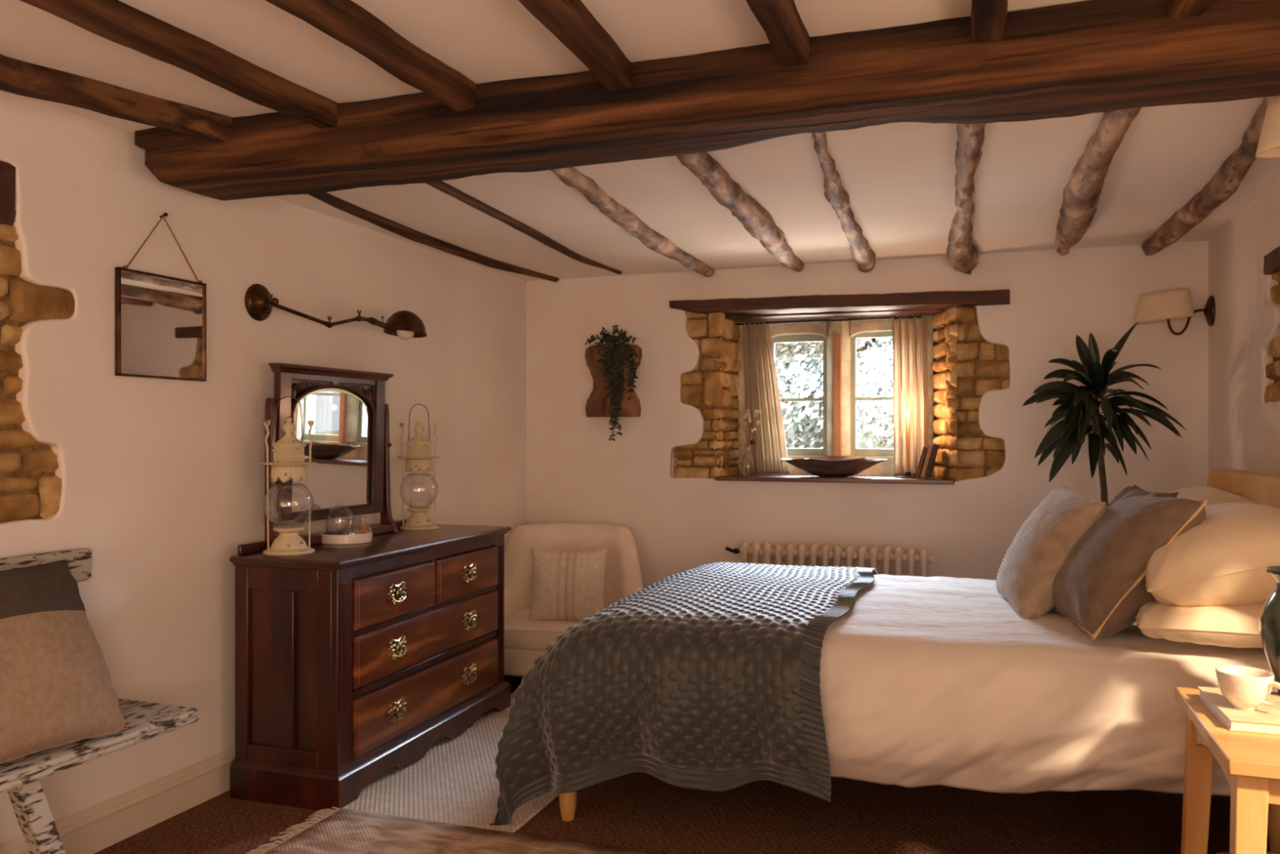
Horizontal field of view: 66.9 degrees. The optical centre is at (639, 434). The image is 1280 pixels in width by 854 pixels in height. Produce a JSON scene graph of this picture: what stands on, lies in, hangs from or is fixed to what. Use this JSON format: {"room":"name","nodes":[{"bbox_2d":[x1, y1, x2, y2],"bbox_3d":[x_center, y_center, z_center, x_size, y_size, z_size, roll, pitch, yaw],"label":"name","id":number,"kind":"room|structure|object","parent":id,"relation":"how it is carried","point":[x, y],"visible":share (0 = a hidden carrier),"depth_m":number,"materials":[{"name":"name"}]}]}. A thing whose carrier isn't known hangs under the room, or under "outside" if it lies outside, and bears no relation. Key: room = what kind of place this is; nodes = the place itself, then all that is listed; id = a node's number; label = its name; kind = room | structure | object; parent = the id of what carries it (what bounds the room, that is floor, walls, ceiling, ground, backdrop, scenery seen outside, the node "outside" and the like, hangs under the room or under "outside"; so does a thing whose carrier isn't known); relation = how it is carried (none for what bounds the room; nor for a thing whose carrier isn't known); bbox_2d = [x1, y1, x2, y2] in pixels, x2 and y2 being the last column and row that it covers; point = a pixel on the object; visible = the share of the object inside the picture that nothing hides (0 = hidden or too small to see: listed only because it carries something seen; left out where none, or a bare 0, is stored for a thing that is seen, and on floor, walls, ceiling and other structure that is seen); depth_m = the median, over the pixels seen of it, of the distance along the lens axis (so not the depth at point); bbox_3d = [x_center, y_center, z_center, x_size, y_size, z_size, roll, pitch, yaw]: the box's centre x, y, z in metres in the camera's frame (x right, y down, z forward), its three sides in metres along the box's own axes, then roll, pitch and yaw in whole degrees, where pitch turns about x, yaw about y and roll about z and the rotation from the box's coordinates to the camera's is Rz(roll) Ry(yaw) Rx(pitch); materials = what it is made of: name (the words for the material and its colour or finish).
{"room":"bedroom","nodes":[
{"label":"bedroom","id":0,"kind":"room"},
{"bbox_2d":[0,88,526,844],"bbox_3d":[-1.873,0.060,2.420,0.300,2.320,6.890,0,0,20],"label":"wall","id":1,"kind":"structure","parent":0,"point":[162,480],"depth_m":3.16,"materials":[{"name":"paint"}]},
{"bbox_2d":[0,160,16,226],"bbox_3d":[-1.776,-0.639,2.425,0.120,0.178,0.366,0,0,20],"label":"wooden lintel","id":2,"kind":"object","parent":1,"relation":"attached to","point":[7,171],"visible":0.93,"depth_m":2.56,"materials":[{"name":"brown wood"}]},
{"bbox_2d":[0,210,74,522],"bbox_3d":[-1.728,-0.271,2.458,0.046,1.053,0.740,0,0,20],"label":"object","id":3,"kind":"structure","parent":1,"relation":"attached to","point":[30,489],"depth_m":2.60,"materials":[{"name":"stone"}]},
{"bbox_2d":[0,746,235,853],"bbox_3d":[-1.737,1.135,2.318,0.022,0.130,6.590,0,0,20],"label":"baseboard","id":4,"kind":"structure","parent":1,"relation":"attached to","point":[95,828],"depth_m":2.93,"materials":[{"name":"paint"}]},
{"bbox_2d":[115,212,206,381],"bbox_3d":[-1.484,-0.432,3.018,0.029,0.517,0.338,0,0,20],"label":"wall mirror","id":5,"kind":"object","parent":1,"relation":"attached to","point":[161,320],"visible":1,"depth_m":3.00,"materials":[{"name":"mirror"}]},
{"bbox_2d":[120,270,203,378],"bbox_3d":[-1.482,-0.334,3.017,0.001,0.312,0.330,0,0,20],"label":"mirror glass","id":6,"kind":"object","parent":5,"relation":"attached to","point":[162,316],"depth_m":3.01,"materials":[{"name":"silver metal"}]},
{"bbox_2d":[244,283,426,339],"bbox_3d":[-1.116,-0.461,3.699,0.167,0.144,0.832,0,0,29],"label":"wall lamp","id":7,"kind":"object","parent":1,"relation":"attached to","point":[259,302],"visible":1,"depth_m":3.63,"materials":[{"name":"brown metal"}]},
{"bbox_2d":[368,315,388,328],"bbox_3d":[-1.031,-0.444,3.807,0.027,0.051,0.107,0,0,25],"label":"socket","id":8,"kind":"object","parent":7,"relation":"attached to","point":[373,321],"depth_m":3.80,"materials":[{"name":"brown metal"}]},
{"bbox_2d":[0,0,1279,280],"bbox_3d":[-0.139,-1.008,1.851,3.948,0.300,6.990,0,0,20],"label":"ceiling","id":9,"kind":"structure","parent":0,"point":[898,181],"depth_m":3.00,"materials":[{"name":"paint"}]},
{"bbox_2d":[0,53,231,142],"bbox_3d":[-2.046,-0.879,1.038,0.209,0.084,3.934,0,0,24],"label":"joist","id":10,"kind":"object","parent":9,"relation":"attached to","point":[16,76],"visible":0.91,"depth_m":2.51,"materials":[{"name":"brown wood"}]},
{"bbox_2d":[14,0,339,128],"bbox_3d":[-1.592,-0.877,0.866,0.076,0.084,3.919,0,0,22],"label":"joist","id":11,"kind":"object","parent":9,"relation":"attached to","point":[117,21],"visible":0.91,"depth_m":2.19,"materials":[{"name":"brown wood"}]},
{"bbox_2d":[266,0,477,111],"bbox_3d":[-1.139,-0.878,0.704,0.077,0.084,3.916,0,0,21],"label":"joist","id":12,"kind":"object","parent":9,"relation":"attached to","point":[344,21],"visible":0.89,"depth_m":2.15,"materials":[{"name":"brown wood"}]},
{"bbox_2d":[306,191,559,282],"bbox_3d":[-0.894,-0.850,4.186,0.136,0.057,2.442,0,0,18],"label":"joist","id":13,"kind":"object","parent":9,"relation":"attached to","point":[392,226],"visible":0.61,"depth_m":4.12,"materials":[{"name":"brown wood"}]},
{"bbox_2d":[422,180,622,274],"bbox_3d":[-0.483,-0.852,3.995,0.079,0.043,2.359,0,0,17],"label":"joist","id":14,"kind":"object","parent":9,"relation":"attached to","point":[440,185],"visible":0.7,"depth_m":3.85,"materials":[{"name":"brown wood"}]},
{"bbox_2d":[519,0,632,91],"bbox_3d":[-0.628,-0.878,0.520,0.078,0.084,3.918,0,0,17],"label":"joist","id":15,"kind":"object","parent":9,"relation":"attached to","point":[572,21],"visible":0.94,"depth_m":2.10,"materials":[{"name":"brown wood"}]},
{"bbox_2d":[550,167,715,277],"bbox_3d":[-0.012,-0.845,3.894,0.103,0.084,2.488,0,0,17],"label":"joist","id":16,"kind":"object","parent":9,"relation":"attached to","point":[652,238],"visible":0.71,"depth_m":3.76,"materials":[{"name":"brown wood"}]},
{"bbox_2d":[133,0,1279,200],"bbox_3d":[0.094,-0.833,2.477,3.294,0.176,0.322,0,0,20],"label":"ceiling beam","id":17,"kind":"structure","parent":9,"relation":"attached to","point":[1097,55],"depth_m":2.28,"materials":[{"name":"brown wood"}]},
{"bbox_2d":[675,153,804,271],"bbox_3d":[0.435,-0.840,3.734,0.120,0.114,2.484,0,0,18],"label":"joist","id":18,"kind":"object","parent":9,"relation":"attached to","point":[744,208],"visible":0.73,"depth_m":3.46,"materials":[{"name":"brown wood"}]},
{"bbox_2d":[746,0,810,69],"bbox_3d":[-0.263,-0.879,0.389,0.076,0.085,3.916,0,0,19],"label":"joist","id":19,"kind":"object","parent":9,"relation":"attached to","point":[781,22],"visible":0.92,"depth_m":2.04,"materials":[{"name":"brown wood"}]},
{"bbox_2d":[812,130,875,271],"bbox_3d":[0.762,-0.842,3.621,0.107,0.100,2.497,0,0,17],"label":"joist","id":20,"kind":"object","parent":9,"relation":"attached to","point":[860,251],"visible":0.88,"depth_m":3.50,"materials":[{"name":"brown wood"}]},
{"bbox_2d":[946,120,983,275],"bbox_3d":[1.166,-0.830,3.494,0.137,0.144,2.530,0,0,18],"label":"joist","id":21,"kind":"object","parent":9,"relation":"attached to","point":[962,253],"visible":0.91,"depth_m":3.38,"materials":[{"name":"brown wood"}]},
{"bbox_2d":[970,0,1006,44],"bbox_3d":[0.108,-0.877,0.256,0.076,0.084,3.915,0,0,19],"label":"joist","id":22,"kind":"object","parent":9,"relation":"attached to","point":[988,17],"visible":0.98,"depth_m":1.98,"materials":[{"name":"brown wood"}]},
{"bbox_2d":[1054,108,1140,256],"bbox_3d":[1.536,-0.835,3.337,0.141,0.134,2.480,0,0,19],"label":"joist","id":23,"kind":"object","parent":9,"relation":"attached to","point":[1081,203],"visible":0.77,"depth_m":3.08,"materials":[{"name":"brown wood"}]},
{"bbox_2d":[1165,0,1213,19],"bbox_3d":[0.673,-0.877,0.053,0.078,0.084,3.945,0,0,13],"label":"joist","id":24,"kind":"object","parent":9,"relation":"attached to","point":[1175,9],"visible":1,"depth_m":1.93,"materials":[{"name":"brown wood"}]},
{"bbox_2d":[1140,96,1279,256],"bbox_3d":[1.905,-0.842,3.213,0.166,0.099,2.496,0,0,20],"label":"joist","id":25,"kind":"object","parent":9,"relation":"attached to","point":[1218,190],"visible":0.88,"depth_m":3.30,"materials":[{"name":"brown wood"}]},
{"bbox_2d":[93,675,1269,853],"bbox_3d":[-0.139,1.250,1.851,3.948,0.100,6.990,0,0,20],"label":"floor","id":26,"kind":"structure","parent":0,"point":[642,811],"depth_m":3.00,"materials":[{"name":"brown carpet"}]},
{"bbox_2d":[0,547,199,853],"bbox_3d":[-1.756,0.761,1.631,0.362,0.893,2.285,0,0,20],"label":"bench","id":27,"kind":"object","parent":26,"relation":"on","point":[20,777],"visible":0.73,"depth_m":2.32,"materials":[{"name":"white paint"}]},
{"bbox_2d":[0,559,128,764],"bbox_3d":[-1.492,0.532,2.251,0.286,0.415,0.511,0,0,26],"label":"cushion","id":28,"kind":"object","parent":27,"relation":"on","point":[56,688],"visible":1,"depth_m":2.28,"materials":[{"name":"fabric"}]},
{"bbox_2d":[229,519,511,810],"bbox_3d":[-0.953,0.784,3.727,0.439,0.832,1.247,0,0,18],"label":"dresser","id":29,"kind":"object","parent":26,"relation":"on","point":[352,660],"visible":1,"depth_m":3.22,"materials":[{"name":"brown wood"}]},
{"bbox_2d":[260,395,316,555],"bbox_3d":[-1.198,0.136,3.309,0.182,0.534,0.182,0,0,-24],"label":"lantern","id":30,"kind":"object","parent":29,"relation":"on","point":[288,463],"visible":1,"depth_m":3.28,"materials":[{"name":"beige paint"}]},
{"bbox_2d":[273,446,304,462],"bbox_3d":[-1.198,0.067,3.309,0.099,0.060,0.099,0,0,-24],"label":"vent","id":31,"kind":"object","parent":30,"relation":"attached to","point":[281,454],"depth_m":3.27,"materials":[{"name":"beige metal"}]},
{"bbox_2d":[264,362,398,547],"bbox_3d":[-1.152,0.076,3.685,0.076,0.652,0.692,0,0,20],"label":"mirror","id":32,"kind":"object","parent":29,"relation":"on","point":[349,411],"visible":0.91,"depth_m":3.69,"materials":[{"name":"brown wood"}]},
{"bbox_2d":[319,529,372,544],"bbox_3d":[-1.101,0.385,3.630,0.192,0.037,0.192,0,0,20],"label":"tray","id":33,"kind":"object","parent":29,"relation":"on","point":[357,538],"visible":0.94,"depth_m":3.55,"materials":[{"name":"white ceramic"}]},
{"bbox_2d":[325,499,354,534],"bbox_3d":[-1.127,0.319,3.639,0.102,0.149,0.102,0,0,20],"label":"glass cloche","id":34,"kind":"object","parent":33,"relation":"on","point":[339,500],"visible":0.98,"depth_m":3.64,"materials":[{"name":"clear glass"}]},
{"bbox_2d":[397,404,439,529],"bbox_3d":[-0.949,0.136,4.165,0.182,0.534,0.182,0,0,-16],"label":"lantern","id":35,"kind":"object","parent":29,"relation":"on","point":[419,457],"visible":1,"depth_m":4.13,"materials":[{"name":"beige paint"}]},
{"bbox_2d":[407,444,431,456],"bbox_3d":[-0.949,0.067,4.165,0.099,0.060,0.099,0,0,-16],"label":"vent","id":36,"kind":"object","parent":35,"relation":"attached to","point":[413,450],"depth_m":4.13,"materials":[{"name":"beige metal"}]},
{"bbox_2d":[342,692,559,832],"bbox_3d":[-0.487,1.194,3.675,0.720,0.010,1.450,0,0,20],"label":"rug","id":37,"kind":"object","parent":26,"relation":"on","point":[455,782],"visible":0.46,"depth_m":3.26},
{"bbox_2d":[245,806,658,853],"bbox_3d":[-0.573,1.188,2.223,1.421,0.018,1.413,0,0,20],"label":"rug","id":38,"kind":"object","parent":26,"relation":"on","point":[340,830],"visible":1,"depth_m":2.82,"materials":[{"name":"beige fabric"}]},
{"bbox_2d":[504,522,643,681],"bbox_3d":[-0.364,0.832,4.790,0.790,0.737,0.701,0,0,3],"label":"armchair","id":39,"kind":"object","parent":26,"relation":"on","point":[526,640],"visible":0.44,"depth_m":4.96,"materials":[{"name":"beige fabric"}]},
{"bbox_2d":[504,608,578,649],"bbox_3d":[-0.365,0.940,4.764,0.656,0.110,0.649,0,0,3],"label":"seat cushion","id":40,"kind":"object","parent":39,"relation":"on","point":[521,633],"depth_m":4.48,"materials":[{"name":"beige fabric"}]},
{"bbox_2d":[528,548,607,620],"bbox_3d":[-0.346,0.725,4.662,0.374,0.346,0.172,0,0,5],"label":"cushion","id":41,"kind":"object","parent":39,"relation":"on","point":[567,585],"visible":0.96,"depth_m":4.61,"materials":[{"name":"beige fabric"}]},
{"bbox_2d":[724,540,934,577],"bbox_3d":[0.912,0.869,4.743,1.011,0.662,0.111,0,0,20],"label":"radiator","id":42,"kind":"object","parent":26,"relation":"on","point":[768,551],"visible":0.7,"depth_m":4.70,"materials":[{"name":"beige metal"}]},
{"bbox_2d":[559,468,1279,851],"bbox_3d":[0.962,0.662,3.298,2.127,1.075,1.382,0,0,20],"label":"bed","id":43,"kind":"object","parent":26,"relation":"on","point":[1261,488],"visible":0.12,"depth_m":3.00,"materials":[{"name":"beige wood"}]},
{"bbox_2d":[488,561,877,825],"bbox_3d":[0.281,0.850,3.437,1.039,0.674,1.511,0,0,20],"label":"throw blanket","id":44,"kind":"object","parent":43,"relation":"on","point":[706,677],"visible":0.99,"depth_m":2.81,"materials":[{"name":"grey fabric"}]},
{"bbox_2d":[819,573,1276,795],"bbox_3d":[0.998,0.746,3.201,1.757,0.436,1.481,0,0,20],"label":"sheet","id":45,"kind":"object","parent":43,"relation":"on","point":[930,681],"visible":0.41,"depth_m":2.52,"materials":[{"name":"white fabric"}]},
{"bbox_2d":[995,484,1106,618],"bbox_3d":[1.266,0.362,3.010,0.266,0.396,0.457,0,0,7],"label":"cushion","id":46,"kind":"object","parent":45,"relation":"on","point":[1027,573],"visible":0.79,"depth_m":2.87,"materials":[{"name":"grey fabric"}]},
{"bbox_2d":[1050,495,1208,639],"bbox_3d":[1.359,0.362,2.741,0.339,0.390,0.472,0,0,7],"label":"cushion","id":47,"kind":"object","parent":45,"relation":"on","point":[1100,587],"visible":0.81,"depth_m":2.57,"materials":[{"name":"beige fabric"}]},
{"bbox_2d":[1106,484,1178,507],"bbox_3d":[1.559,0.365,3.159,0.258,0.385,0.444,0,0,12],"label":"cushion","id":48,"kind":"object","parent":45,"relation":"on","point":[1129,491],"visible":0.16,"depth_m":3.20,"materials":[{"name":"beige fabric"}]},
{"bbox_2d":[1134,600,1264,648],"bbox_3d":[1.554,0.480,2.629,0.424,0.134,0.623,0,0,22],"label":"pillow","id":49,"kind":"object","parent":45,"relation":"on","point":[1232,626],"visible":0.41,"depth_m":2.40,"materials":[{"name":"beige fabric"}]},
{"bbox_2d":[1145,502,1279,606],"bbox_3d":[1.588,0.331,2.649,0.427,0.291,0.643,0,0,22],"label":"pillow","id":50,"kind":"object","parent":49,"relation":"on","point":[1223,560],"visible":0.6,"depth_m":2.42,"materials":[{"name":"beige fabric"}]},
{"bbox_2d":[1166,486,1256,505],"bbox_3d":[1.786,0.332,3.247,0.410,0.316,0.603,0,0,18],"label":"pillow","id":51,"kind":"object","parent":43,"relation":"on","point":[1215,495],"visible":0.17,"depth_m":3.08,"materials":[{"name":"beige fabric"}]},
{"bbox_2d":[1022,320,1186,505],"bbox_3d":[1.893,0.367,3.973,0.609,1.665,0.479,0,0,20],"label":"potted plant","id":52,"kind":"object","parent":26,"relation":"on","point":[1079,406],"visible":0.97,"depth_m":3.98,"materials":[{"name":"green plant"}]},
{"bbox_2d":[1174,686,1279,853],"bbox_3d":[1.368,0.891,1.902,0.480,0.621,0.535,0,0,20],"label":"bedside table","id":53,"kind":"object","parent":26,"relation":"on","point":[1250,762],"visible":0.92,"depth_m":1.84,"materials":[{"name":"brown wood"}]},
{"bbox_2d":[1197,686,1279,734],"bbox_3d":[1.288,0.568,1.990,0.200,0.023,0.260,0,0,18],"label":"book","id":54,"kind":"object","parent":53,"relation":"on","point":[1264,719],"visible":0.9,"depth_m":1.94,"materials":[{"name":"paper"}]},
{"bbox_2d":[1215,665,1279,710],"bbox_3d":[1.236,0.519,1.970,0.115,0.074,0.109,0,0,20],"label":"cup","id":55,"kind":"object","parent":54,"relation":"on","point":[1246,687],"visible":1,"depth_m":1.95,"materials":[{"name":"white ceramic"}]},
{"bbox_2d":[1258,565,1279,694],"bbox_3d":[1.421,0.434,2.066,0.172,0.290,0.172,0,0,20],"label":"vase","id":56,"kind":"object","parent":53,"relation":"on","point":[1269,616],"visible":0.93,"depth_m":2.06,"materials":[{"name":"green ceramic"}]},
{"bbox_2d":[1215,851,1279,853],"bbox_3d":[1.388,1.067,2.144,0.202,0.268,0.075,0,0,-1],"label":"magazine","id":57,"kind":"object","parent":26,"relation":"on","point":[1267,852],"visible":0.46,"depth_m":2.17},
{"bbox_2d":[526,240,1208,587],"bbox_3d":[1.016,0.060,5.070,3.948,2.320,0.450,0,0,20],"label":"wall","id":58,"kind":"structure","parent":0,"point":[575,473],"depth_m":4.79,"materials":[{"name":"paint"}]},
{"bbox_2d":[584,342,642,417],"bbox_3d":[-0.161,-0.290,5.183,0.320,0.392,0.129,0,0,20],"label":"planter","id":59,"kind":"object","parent":58,"relation":"attached to","point":[597,405],"visible":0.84,"depth_m":5.16,"materials":[{"name":"brown wood"}]},
{"bbox_2d":[585,324,638,440],"bbox_3d":[-0.134,-0.276,5.164,0.329,0.618,0.182,0,0,20],"label":"trailing plant","id":60,"kind":"object","parent":59,"relation":"in","point":[610,340],"visible":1,"depth_m":5.10,"materials":[{"name":"green plant"}]},
{"bbox_2d":[735,315,921,324],"bbox_3d":[0.974,-0.597,5.085,0.972,0.010,0.010,0,0,20],"label":"curtain rod","id":61,"kind":"object","parent":58,"relation":"attached to","point":[912,317],"visible":1,"depth_m":5.07,"materials":[{"name":"brown wood"}]},
{"bbox_2d":[742,320,789,474],"bbox_3d":[0.670,-0.199,5.194,0.255,0.818,0.074,0,0,20],"label":"curtain","id":62,"kind":"object","parent":61,"relation":"hanging from","point":[761,382],"visible":0.97,"depth_m":5.19,"materials":[{"name":"fabric"}]},
{"bbox_2d":[891,315,928,475],"bbox_3d":[1.376,-0.199,4.941,0.180,0.818,0.070,0,0,20],"label":"curtain","id":63,"kind":"object","parent":61,"relation":"hanging from","point":[909,341],"visible":0.9,"depth_m":4.94,"materials":[{"name":"fabric"}]},
{"bbox_2d":[715,473,954,484],"bbox_3d":[1.002,0.227,4.987,1.180,0.022,0.355,0,0,20],"label":"window sill","id":64,"kind":"structure","parent":58,"relation":"attached to","point":[762,477],"depth_m":4.85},
{"bbox_2d":[739,408,763,475],"bbox_3d":[0.580,0.040,5.082,0.130,0.350,0.083,0,0,20],"label":"flower vase","id":65,"kind":"object","parent":64,"relation":"on","point":[752,441],"visible":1,"depth_m":5.09,"materials":[{"name":"clear glass"}]},
{"bbox_2d":[781,457,887,476],"bbox_3d":[0.988,0.167,4.958,0.542,0.094,0.225,0,0,20],"label":"wooden bowl","id":66,"kind":"object","parent":64,"relation":"on","point":[836,467],"visible":1,"depth_m":4.88,"materials":[{"name":"brown wood"}]},
{"bbox_2d":[899,409,916,478],"bbox_3d":[1.337,0.044,4.831,0.086,0.344,0.090,0,0,-28],"label":"candlestick","id":67,"kind":"object","parent":64,"relation":"on","point":[908,474],"visible":0.93,"depth_m":4.83,"materials":[{"name":"wax"}]},
{"bbox_2d":[915,446,928,477],"bbox_3d":[1.386,0.134,4.767,0.058,0.150,0.110,0,0,20],"label":"book","id":68,"kind":"object","parent":64,"relation":"on","point":[923,454],"visible":0.82,"depth_m":4.72,"materials":[{"name":"brown paper"}]},
{"bbox_2d":[920,444,933,477],"bbox_3d":[1.410,0.129,4.761,0.060,0.159,0.115,0,0,20],"label":"book","id":69,"kind":"object","parent":64,"relation":"on","point":[930,446],"visible":0.83,"depth_m":4.71,"materials":[{"name":"paper"}]},
{"bbox_2d":[924,443,939,477],"bbox_3d":[1.432,0.127,4.753,0.064,0.165,0.115,0,0,20],"label":"book","id":70,"kind":"object","parent":64,"relation":"on","point":[934,452],"visible":1,"depth_m":4.70,"materials":[{"name":"paper"}]},
{"bbox_2d":[724,309,945,323],"bbox_3d":[1.028,-0.629,5.065,1.155,0.033,0.244,0,0,20],"label":"board","id":71,"kind":"object","parent":58,"relation":"attached to","point":[740,318],"visible":0.65,"depth_m":5.04,"materials":[{"name":"brown wood"}]},
{"bbox_2d":[737,315,933,476],"bbox_3d":[1.042,-0.204,5.214,1.033,0.881,0.202,0,0,20],"label":"window","id":72,"kind":"structure","parent":58,"relation":"in","point":[838,338],"depth_m":5.14,"materials":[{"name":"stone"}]},
{"bbox_2d":[669,288,1009,315],"bbox_3d":[0.980,-0.659,4.927,1.676,0.097,0.233,0,0,20],"label":"wooden lintel","id":73,"kind":"object","parent":58,"relation":"attached to","point":[939,300],"visible":0.84,"depth_m":4.81,"materials":[{"name":"brown wood"}]},
{"bbox_2d":[672,306,1009,481],"bbox_3d":[1.074,-0.214,5.016,1.810,0.981,0.423,0,0,20],"label":"exposed stone surround","id":74,"kind":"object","parent":58,"relation":"attached to","point":[966,366],"depth_m":4.87,"materials":[{"name":"stone"}]},
{"bbox_2d":[1208,177,1279,475],"bbox_3d":[1.467,0.060,1.221,0.100,2.320,6.890,0,0,20],"label":"wall","id":75,"kind":"structure","parent":0,"point":[1244,430],"depth_m":3.67,"materials":[{"name":"paint"}]},
{"bbox_2d":[1133,288,1215,335],"bbox_3d":[2.341,-0.537,4.260,0.305,0.203,0.148,0,0,20],"label":"wall sconce","id":76,"kind":"object","parent":75,"relation":"attached to","point":[1175,304],"visible":1,"depth_m":4.21,"materials":[{"name":"beige fabric"}]},
{"bbox_2d":[1255,96,1279,158],"bbox_3d":[1.638,-0.726,2.302,0.305,0.203,0.148,0,0,20],"label":"wall sconce","id":77,"kind":"object","parent":75,"relation":"attached to","point":[1268,144],"visible":1,"depth_m":2.32,"materials":[{"name":"beige fabric"}]},
{"bbox_2d":[1263,245,1279,275],"bbox_3d":[2.153,-0.590,3.191,0.095,0.073,0.362,0,0,20],"label":"wooden lintel","id":78,"kind":"object","parent":75,"relation":"attached to","point":[1272,260],"visible":0.98,"depth_m":3.28,"materials":[{"name":"brown wood"}]},
{"bbox_2d":[1264,270,1279,403],"bbox_3d":[2.151,-0.398,3.197,0.046,0.643,0.629,0,0,20],"label":"trim","id":79,"kind":"structure","parent":75,"relation":"attached to","point":[1272,371],"depth_m":3.36,"materials":[{"name":"stone"}]},
{"label":"outside","id":80,"kind":"structure","parent":0,"visible":0},
{"bbox_3d":[5.269,0.853,14.683,24.000,1.458,20.000,0,0,20],"label":"grass slope","id":81,"kind":"object","parent":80,"visible":0},
{"bbox_2d":[775,337,892,448],"bbox_3d":[1.294,0.063,9.599,2.393,2.493,2.317,0,0,-42],"label":"tree","id":82,"kind":"object","parent":81,"relation":"on","point":[799,368],"visible":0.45,"depth_m":9.30,"materials":[{"name":"green plant"}]},
{"bbox_2d":[815,337,886,444],"bbox_3d":[2.857,-0.410,11.178,2.380,3.252,2.076,0,0,20],"label":"tree","id":83,"kind":"object","parent":81,"relation":"on","point":[873,340],"visible":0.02,"depth_m":10.63,"materials":[{"name":"green plant"}]},
{"bbox_2d":[814,337,893,448],"bbox_3d":[2.850,-0.101,8.589,2.277,2.614,3.144,0,0,28],"label":"tree","id":84,"kind":"object","parent":81,"relation":"on","point":[877,416],"visible":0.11,"depth_m":8.03,"materials":[{"name":"green plant"}]},
{"bbox_3d":[-1.066,0.352,3.577,0.068,0.083,0.068,0,0,20],"label":"glass bottle","id":85,"kind":"object","parent":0,"visible":0},
{"bbox_2d":[360,524,366,533],"bbox_3d":[-1.027,0.352,3.602,0.002,0.036,0.038,0,0,20],"label":"paper tag","id":86,"kind":"object","parent":85,"relation":"attached to","point":[363,528],"visible":1,"depth_m":3.60,"materials":[{"name":"orange paper"}]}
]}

